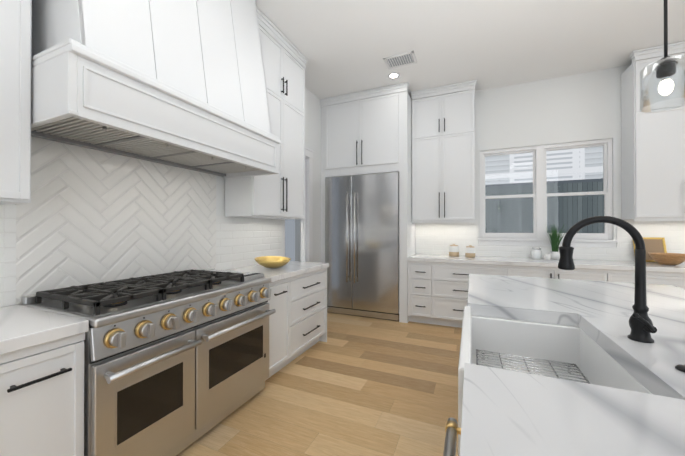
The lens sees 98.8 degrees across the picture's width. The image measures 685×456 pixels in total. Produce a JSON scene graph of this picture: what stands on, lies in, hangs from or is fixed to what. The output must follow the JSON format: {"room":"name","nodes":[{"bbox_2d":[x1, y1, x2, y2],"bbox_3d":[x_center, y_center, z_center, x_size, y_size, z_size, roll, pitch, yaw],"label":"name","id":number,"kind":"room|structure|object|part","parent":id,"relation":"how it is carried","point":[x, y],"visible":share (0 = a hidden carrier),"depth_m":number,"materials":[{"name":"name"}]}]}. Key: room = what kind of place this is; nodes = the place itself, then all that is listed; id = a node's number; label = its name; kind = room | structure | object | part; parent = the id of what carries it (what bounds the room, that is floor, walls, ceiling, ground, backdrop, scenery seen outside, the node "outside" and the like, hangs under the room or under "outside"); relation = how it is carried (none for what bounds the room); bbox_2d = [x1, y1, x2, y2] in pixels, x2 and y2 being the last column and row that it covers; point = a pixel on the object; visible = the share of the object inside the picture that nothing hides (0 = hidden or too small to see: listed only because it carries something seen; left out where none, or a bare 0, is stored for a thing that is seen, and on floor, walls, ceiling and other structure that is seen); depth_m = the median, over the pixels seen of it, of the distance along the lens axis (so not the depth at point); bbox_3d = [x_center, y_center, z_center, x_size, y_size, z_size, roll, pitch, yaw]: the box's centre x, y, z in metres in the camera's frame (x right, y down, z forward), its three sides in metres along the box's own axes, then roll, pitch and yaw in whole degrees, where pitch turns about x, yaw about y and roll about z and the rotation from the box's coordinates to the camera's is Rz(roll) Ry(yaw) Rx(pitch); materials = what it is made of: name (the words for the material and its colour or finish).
{"room":"kitchen","nodes":[
{"label":"kitchen","id":0,"kind":"room"},
{"bbox_2d":[7,87,320,262],"bbox_3d":[-1.792,-0.360,1.504,0.120,3.360,8.250,0,0,24],"label":"wall","id":1,"kind":"structure","parent":0,"point":[312,122],"depth_m":4.47,"materials":[{"name":"white paint"}]},
{"bbox_2d":[0,0,31,204],"bbox_3d":[-1.760,-1.048,0.971,0.342,1.863,0.962,0,0,24],"label":"upper cabinet","id":2,"kind":"object","parent":1,"relation":"attached to","point":[15,93],"visible":1,"depth_m":1.28,"materials":[{"name":"white wood"}]},
{"bbox_2d":[0,136,281,307],"bbox_3d":[-1.976,-0.028,0.917,0.012,0.970,6.030,0,0,24],"label":"backsplash","id":3,"kind":"structure","parent":1,"relation":"attached to","point":[85,216],"depth_m":1.94,"materials":[{"name":"tile"}]},
{"bbox_2d":[31,0,280,178],"bbox_3d":[-1.128,-1.255,2.025,0.653,1.558,1.468,0,0,24],"label":"range hood","id":4,"kind":"object","parent":1,"relation":"attached to","point":[179,83],"visible":0.98,"depth_m":1.67,"materials":[{"name":"painted wood"},{"name":"stainless steel"}]},
{"bbox_2d":[225,8,307,261],"bbox_3d":[-0.773,-0.812,3.179,0.374,2.435,0.926,0,0,24],"label":"upper cabinet","id":5,"kind":"object","parent":1,"relation":"attached to","point":[281,195],"visible":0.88,"depth_m":3.09,"materials":[{"name":"white wood"}]},
{"bbox_2d":[284,147,313,261],"bbox_3d":[-0.637,0.090,4.088,0.155,2.480,0.715,0,0,24],"label":"door frame","id":6,"kind":"structure","parent":1,"relation":"attached to","point":[309,197],"depth_m":4.29,"materials":[{"name":"white wood"}]},
{"bbox_2d":[285,219,294,260],"bbox_3d":[-1.216,-0.348,4.445,0.070,3.360,1.700,0,0,24],"label":"wall","id":7,"kind":"structure","parent":0,"point":[289,238],"depth_m":5.06,"materials":[{"name":"white paint"}]},
{"bbox_2d":[177,312,461,455],"bbox_3d":[0.577,1.346,0.523,10.200,0.060,8.370,0,0,24],"label":"floor","id":8,"kind":"structure","parent":0,"point":[358,386],"depth_m":2.25,"materials":[{"name":"brown wood"}]},
{"bbox_2d":[0,357,3,455],"bbox_3d":[-1.621,0.883,0.926,0.628,0.870,0.522,0,0,24],"label":"base cabinet","id":9,"kind":"object","parent":8,"relation":"on","point":[1,358],"depth_m":1.06,"materials":[{"name":"white wood"}]},
{"bbox_2d":[4,333,84,455],"bbox_3d":[-1.476,0.884,1.257,0.628,0.870,0.334,0,0,24],"label":"base cabinet","id":10,"kind":"object","parent":8,"relation":"on","point":[41,382],"depth_m":1.17,"materials":[{"name":"white wood"}]},
{"bbox_2d":[0,305,88,356],"bbox_3d":[-1.919,0.420,0.218,0.652,0.050,2.597,0,0,24],"label":"countertop","id":11,"kind":"structure","parent":10,"relation":"on","point":[21,327],"depth_m":1.20,"materials":[{"name":"white stone"}]},
{"bbox_2d":[22,268,275,455],"bbox_3d":[-1.096,0.826,1.942,0.728,0.992,1.220,0,0,24],"label":"range","id":12,"kind":"object","parent":8,"relation":"on","point":[176,363],"visible":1,"depth_m":1.60,"materials":[{"name":"silver metal"}]},
{"bbox_2d":[228,261,328,380],"bbox_3d":[-0.675,0.866,3.041,0.659,0.920,1.127,0,0,24],"label":"base cabinet","id":13,"kind":"object","parent":8,"relation":"on","point":[297,301],"visible":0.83,"depth_m":2.86,"materials":[{"name":"painted wood"},{"name":"black metal"}]},
{"bbox_2d":[254,256,290,267],"bbox_3d":[-0.701,0.348,2.971,0.329,0.105,0.409,0,0,24],"label":"bowl","id":14,"kind":"object","parent":13,"relation":"on","point":[272,261],"visible":1,"depth_m":2.91,"materials":[{"name":"gold metal"}]},
{"bbox_2d":[325,172,398,320],"bbox_3d":[0.374,0.268,4.638,1.165,2.130,0.734,0,0,24],"label":"fridge","id":15,"kind":"object","parent":8,"relation":"on","point":[362,235],"visible":0.96,"depth_m":4.34,"materials":[{"name":"silver metal"}]},
{"bbox_2d":[408,262,430,323],"bbox_3d":[1.188,0.896,4.334,0.325,0.870,0.637,0,0,24],"label":"base cabinet","id":16,"kind":"object","parent":8,"relation":"on","point":[419,273],"depth_m":4.05,"materials":[{"name":"white wood"}]},
{"bbox_2d":[431,262,510,327],"bbox_3d":[1.764,0.895,4.082,0.933,0.870,0.637,0,0,24],"label":"base cabinet","id":17,"kind":"object","parent":8,"relation":"on","point":[438,285],"depth_m":3.88,"materials":[{"name":"white wood"}]},
{"bbox_2d":[407,254,684,273],"bbox_3d":[3.110,0.433,3.481,4.534,0.050,0.659,0,0,24],"label":"countertop","id":18,"kind":"structure","parent":17,"relation":"on","point":[580,264],"depth_m":3.56,"materials":[{"name":"white stone"}]},
{"bbox_2d":[449,244,458,256],"bbox_3d":[1.618,0.321,4.269,0.138,0.179,0.138,0,0,24],"label":"canister","id":19,"kind":"object","parent":18,"relation":"on","point":[453,250],"visible":1,"depth_m":4.21,"materials":[{"name":"beige"}]},
{"bbox_2d":[465,245,474,257],"bbox_3d":[1.800,0.326,4.135,0.128,0.168,0.128,0,0,24],"label":"canister","id":20,"kind":"object","parent":18,"relation":"on","point":[470,251],"visible":1,"depth_m":4.08,"materials":[{"name":"beige"}]},
{"bbox_2d":[531,248,541,258],"bbox_3d":[2.564,0.335,3.886,0.116,0.148,0.116,0,0,24],"label":"glass jar","id":21,"kind":"object","parent":18,"relation":"on","point":[536,253],"visible":1,"depth_m":3.84,"materials":[{"name":"white"}]},
{"bbox_2d":[544,254,550,259],"bbox_3d":[2.641,0.371,3.787,0.080,0.075,0.080,0,0,24],"label":"cup","id":22,"kind":"object","parent":18,"relation":"on","point":[547,256],"visible":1,"depth_m":3.76,"materials":[{"name":"white ceramic"}]},
{"bbox_2d":[546,225,565,258],"bbox_3d":[2.804,0.169,3.857,0.244,0.479,0.242,0,0,24],"label":"potted plant","id":23,"kind":"object","parent":18,"relation":"on","point":[555,237],"visible":0.98,"depth_m":3.84,"materials":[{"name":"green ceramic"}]},
{"bbox_2d":[632,237,666,261],"bbox_3d":[3.689,0.259,3.526,0.290,0.292,0.091,0,0,24],"label":"framed picture","id":24,"kind":"object","parent":18,"relation":"on","point":[655,244],"visible":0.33,"depth_m":3.52,"materials":[{"name":"gold metal"}]},
{"bbox_2d":[649,252,684,264],"bbox_3d":[3.625,0.345,3.268,0.310,0.122,0.310,0,0,24],"label":"bowl","id":25,"kind":"object","parent":18,"relation":"on","point":[670,258],"visible":1,"depth_m":3.20,"materials":[{"name":"brown wood"}]},
{"bbox_2d":[511,266,610,281],"bbox_3d":[2.593,0.894,3.718,0.980,0.870,0.637,0,0,24],"label":"base cabinet","id":26,"kind":"object","parent":8,"relation":"on","point":[554,272],"depth_m":3.41,"materials":[{"name":"white wood"}]},
{"bbox_2d":[443,274,684,455],"bbox_3d":[1.084,0.853,0.947,1.351,0.930,3.050,0,0,24],"label":"kitchen island","id":27,"kind":"object","parent":8,"relation":"on","point":[555,367],"depth_m":0.90,"materials":[{"name":"white stone"}]},
{"bbox_2d":[558,216,656,342],"bbox_3d":[0.957,0.176,1.068,0.277,0.443,0.113,0,0,24],"label":"faucet","id":28,"kind":"object","parent":27,"relation":"on","point":[642,327],"visible":1,"depth_m":1.04,"materials":[{"name":"black metal"}]},
{"bbox_3d":[0.961,0.392,0.817,0.048,0.009,0.048,0,0,24],"label":"air switch button","id":29,"kind":"part","parent":27,"relation":"part of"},
{"bbox_2d":[611,270,684,288],"bbox_3d":[3.385,0.892,3.370,0.821,0.870,0.637,0,0,24],"label":"base cabinet","id":30,"kind":"object","parent":8,"relation":"on","point":[628,276],"depth_m":3.09,"materials":[{"name":"white wood"}]},
{"bbox_2d":[295,65,629,260],"bbox_3d":[2.234,-0.349,4.307,10.200,3.360,0.120,0,0,24],"label":"wall","id":31,"kind":"structure","parent":0,"point":[585,106],"depth_m":3.98,"materials":[{"name":"white paint"}]},
{"bbox_2d":[324,86,407,181],"bbox_3d":[0.393,-1.384,4.686,1.171,1.163,0.666,0,0,24],"label":"upper cabinet","id":32,"kind":"object","parent":31,"relation":"attached to","point":[367,132],"depth_m":4.34,"materials":[{"name":"white wood"}]},
{"bbox_2d":[411,80,476,222],"bbox_3d":[1.500,-1.049,4.351,0.890,1.951,0.369,0,0,24],"label":"upper cabinet","id":33,"kind":"object","parent":31,"relation":"attached to","point":[443,154],"visible":1,"depth_m":4.21,"materials":[{"name":"white wood"}]},
{"bbox_2d":[478,139,617,247],"bbox_3d":[2.740,-0.445,4.053,1.590,1.390,0.130,0,0,24],"label":"window","id":34,"kind":"structure","parent":31,"relation":"in","point":[539,235],"depth_m":4.04,"materials":[{"name":"white wood"}]},
{"bbox_2d":[416,219,684,262],"bbox_3d":[3.246,0.179,3.790,4.534,0.580,0.010,0,0,24],"label":"backsplash","id":35,"kind":"structure","parent":31,"relation":"attached to","point":[437,238],"depth_m":4.08,"materials":[{"name":"tile"}]},
{"bbox_2d":[621,41,684,220],"bbox_3d":[3.823,-1.053,3.332,0.934,1.951,0.369,0,0,24],"label":"upper cabinet","id":36,"kind":"object","parent":31,"relation":"attached to","point":[653,163],"visible":0.81,"depth_m":3.32,"materials":[{"name":"white wood"}]},
{"bbox_2d":[256,0,684,98],"bbox_3d":[0.577,-2.064,0.537,10.200,0.040,8.370,0,0,24],"label":"ceiling","id":37,"kind":"structure","parent":0,"point":[343,47],"depth_m":3.14,"materials":[{"name":"white paint"}]},
{"bbox_2d":[388,73,399,78],"bbox_3d":[0.683,-2.026,3.914,0.156,0.006,0.156,0,0,24],"label":"recessed light","id":38,"kind":"object","parent":37,"relation":"in","point":[393,75],"visible":1,"depth_m":3.91,"materials":[{"name":"white plastic"}]},
{"bbox_2d":[383,51,416,68],"bbox_3d":[0.701,-2.025,3.556,0.360,0.012,0.260,0,0,24],"label":"ceiling vent","id":39,"kind":"object","parent":37,"relation":"in","point":[400,60],"visible":1,"depth_m":3.55,"materials":[{"name":"white metal"}]},
{"bbox_2d":[640,0,684,112],"bbox_3d":[1.153,-1.238,1.050,0.132,1.603,0.132,0,0,24],"label":"pendant light","id":40,"kind":"object","parent":37,"relation":"hanging from","point":[665,67],"visible":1,"depth_m":1.04,"materials":[{"name":"clear glass"}]},
{"label":"outside","id":41,"kind":"structure","parent":0,"visible":0},
{"bbox_2d":[485,146,602,184],"bbox_3d":[7.766,-2.903,8.213,24.000,9.500,0.200,0,0,24],"label":"house","id":42,"kind":"structure","parent":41,"point":[554,162],"depth_m":8.82,"materials":[{"name":"white"}]},
{"bbox_2d":[485,178,603,232],"bbox_3d":[5.227,0.409,6.147,15.000,2.860,0.080,0,0,24],"label":"fence","id":43,"kind":"object","parent":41,"point":[557,212],"depth_m":6.44,"materials":[{"name":"grey wood"}]}
]}

